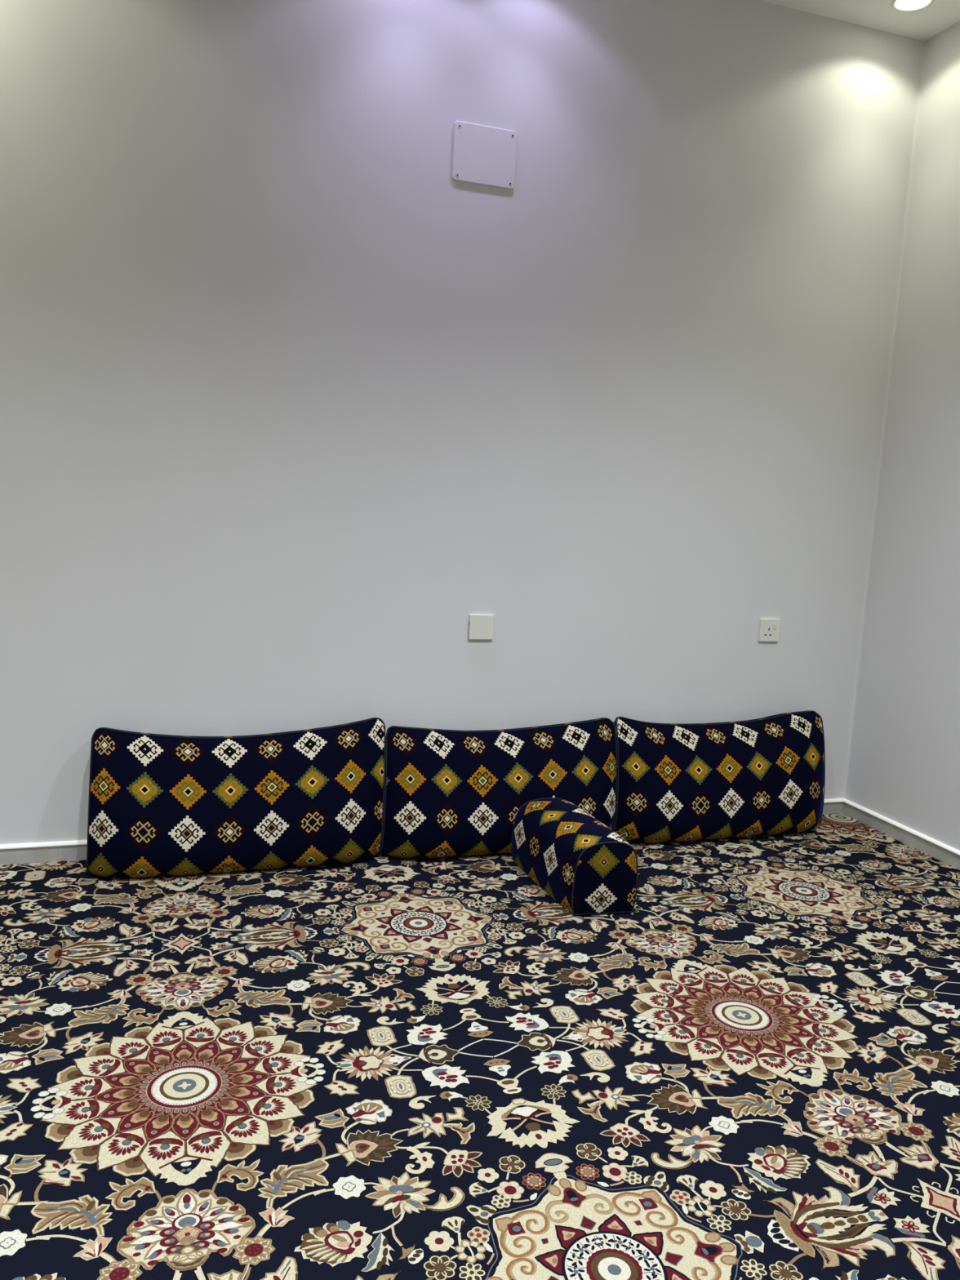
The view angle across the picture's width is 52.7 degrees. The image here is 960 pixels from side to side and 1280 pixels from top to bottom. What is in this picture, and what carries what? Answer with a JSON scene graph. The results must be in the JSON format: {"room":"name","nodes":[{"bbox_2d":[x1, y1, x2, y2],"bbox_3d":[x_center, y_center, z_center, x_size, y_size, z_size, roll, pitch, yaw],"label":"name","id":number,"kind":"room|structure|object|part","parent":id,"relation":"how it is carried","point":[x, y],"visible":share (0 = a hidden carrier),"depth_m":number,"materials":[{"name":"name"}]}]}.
{"room":"majlis sitting room","nodes":[
{"label":"majlis sitting room","id":0,"kind":"room"},
{"bbox_2d":[0,0,922,844],"bbox_3d":[-0.829,-0.782,2.965,5.150,3.073,0.110,0,8,-18],"label":"wall","id":1,"kind":"structure","parent":0,"point":[291,400],"depth_m":3.12,"materials":[{"name":"paint"}]},
{"bbox_2d":[0,798,844,864],"bbox_3d":[-0.888,0.664,3.120,4.950,0.063,0.009,0,8,-18],"label":"baseboard","id":2,"kind":"structure","parent":1,"relation":"attached to","point":[76,852],"depth_m":2.97,"materials":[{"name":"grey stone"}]},
{"bbox_2d":[468,613,493,639],"bbox_3d":[0.004,-0.044,3.302,0.087,0.086,0.010,0,8,-18],"label":"outlet plate","id":3,"kind":"object","parent":1,"relation":"attached to","point":[481,627],"visible":1,"depth_m":3.30,"materials":[{"name":"white plastic"}]},
{"bbox_2d":[758,618,780,641],"bbox_3d":[1.094,-0.037,3.660,0.086,0.086,0.012,0,8,-18],"label":"wall socket","id":4,"kind":"object","parent":1,"relation":"attached to","point":[769,628],"visible":1,"depth_m":3.66,"materials":[{"name":"white plastic"}]},
{"bbox_2d":[841,40,927,798],"bbox_3d":[1.532,-0.763,3.691,0.010,2.830,0.010,0,8,-18],"label":"trim","id":5,"kind":"structure","parent":1,"relation":"attached to","point":[924,42],"depth_m":3.68,"materials":[{"name":"paint"}]},
{"bbox_2d":[760,0,959,40],"bbox_3d":[-0.062,-1.851,0.659,4.950,0.001,4.400,0,8,-18],"label":"ceiling","id":6,"kind":"structure","parent":0,"point":[923,24],"depth_m":3.33,"materials":[{"name":"white paint"}]},
{"bbox_2d":[891,0,933,12],"bbox_3d":[1.447,-2.138,3.239,0.134,0.014,0.134,0,8,-18],"label":"recessed light","id":7,"kind":"object","parent":6,"relation":"in","point":[902,6],"visible":1,"depth_m":3.27,"materials":[{"name":"white plastic"}]},
{"bbox_2d":[895,0,929,8],"bbox_3d":[1.447,-2.139,3.239,0.106,0.004,0.106,0,8,-18],"label":"diffuser","id":8,"kind":"object","parent":7,"relation":"attached to","point":[900,4],"depth_m":3.26,"materials":[{"name":"white plastic"}]},
{"bbox_2d":[845,21,959,850],"bbox_3d":[2.263,-0.437,1.646,0.100,3.073,4.400,0,8,-18],"label":"wall","id":9,"kind":"structure","parent":0,"point":[904,765],"depth_m":3.50,"materials":[{"name":"paint"}]},
{"bbox_2d":[842,798,959,870],"bbox_3d":[2.136,1.002,1.831,0.009,0.063,4.400,0,8,-18],"label":"baseboard","id":10,"kind":"structure","parent":9,"relation":"attached to","point":[940,853],"depth_m":3.57,"materials":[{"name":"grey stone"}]},
{"bbox_3d":[-0.213,1.044,1.065,4.950,0.050,4.400,0,8,-18],"label":"floor","id":11,"kind":"structure","parent":0,"visible":0},
{"bbox_2d":[0,813,959,1279],"bbox_3d":[-0.211,1.012,1.060,4.931,0.014,4.381,0,8,-18],"label":"carpet","id":12,"kind":"object","parent":11,"relation":"on","point":[380,1066],"visible":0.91,"depth_m":2.00,"materials":[{"name":"carpet"}]},
{"bbox_2d":[86,717,385,877],"bbox_3d":[-0.734,0.482,3.009,0.904,0.442,0.222,0,8,-18],"label":"cushion","id":13,"kind":"object","parent":12,"relation":"on","point":[159,805],"visible":1,"depth_m":2.95,"materials":[{"name":"fabric"}]},
{"bbox_2d":[380,717,617,858],"bbox_3d":[0.082,0.495,3.280,0.850,0.424,0.221,0,8,-18],"label":"cushion","id":14,"kind":"object","parent":12,"relation":"on","point":[448,793],"visible":0.74,"depth_m":3.20,"materials":[{"name":"fabric"}]},
{"bbox_2d":[511,797,637,915],"bbox_3d":[0.282,0.649,2.987,0.224,0.222,0.474,0,8,-18],"label":"bolster","id":15,"kind":"object","parent":12,"relation":"on","point":[585,866],"visible":1,"depth_m":2.81,"materials":[{"name":"fabric"}]},
{"bbox_3d":[0.362,0.685,2.776,0.195,0.216,0.010,1,8,-13],"label":"panel","id":16,"kind":"part","parent":15,"relation":"part of","materials":[{"name":"fabric"}]},
{"bbox_2d":[613,710,825,843],"bbox_3d":[0.890,0.494,3.545,0.892,0.435,0.222,0,8,-18],"label":"cushion","id":17,"kind":"object","parent":12,"relation":"on","point":[762,776],"visible":0.92,"depth_m":3.48,"materials":[{"name":"fabric"}]}
]}

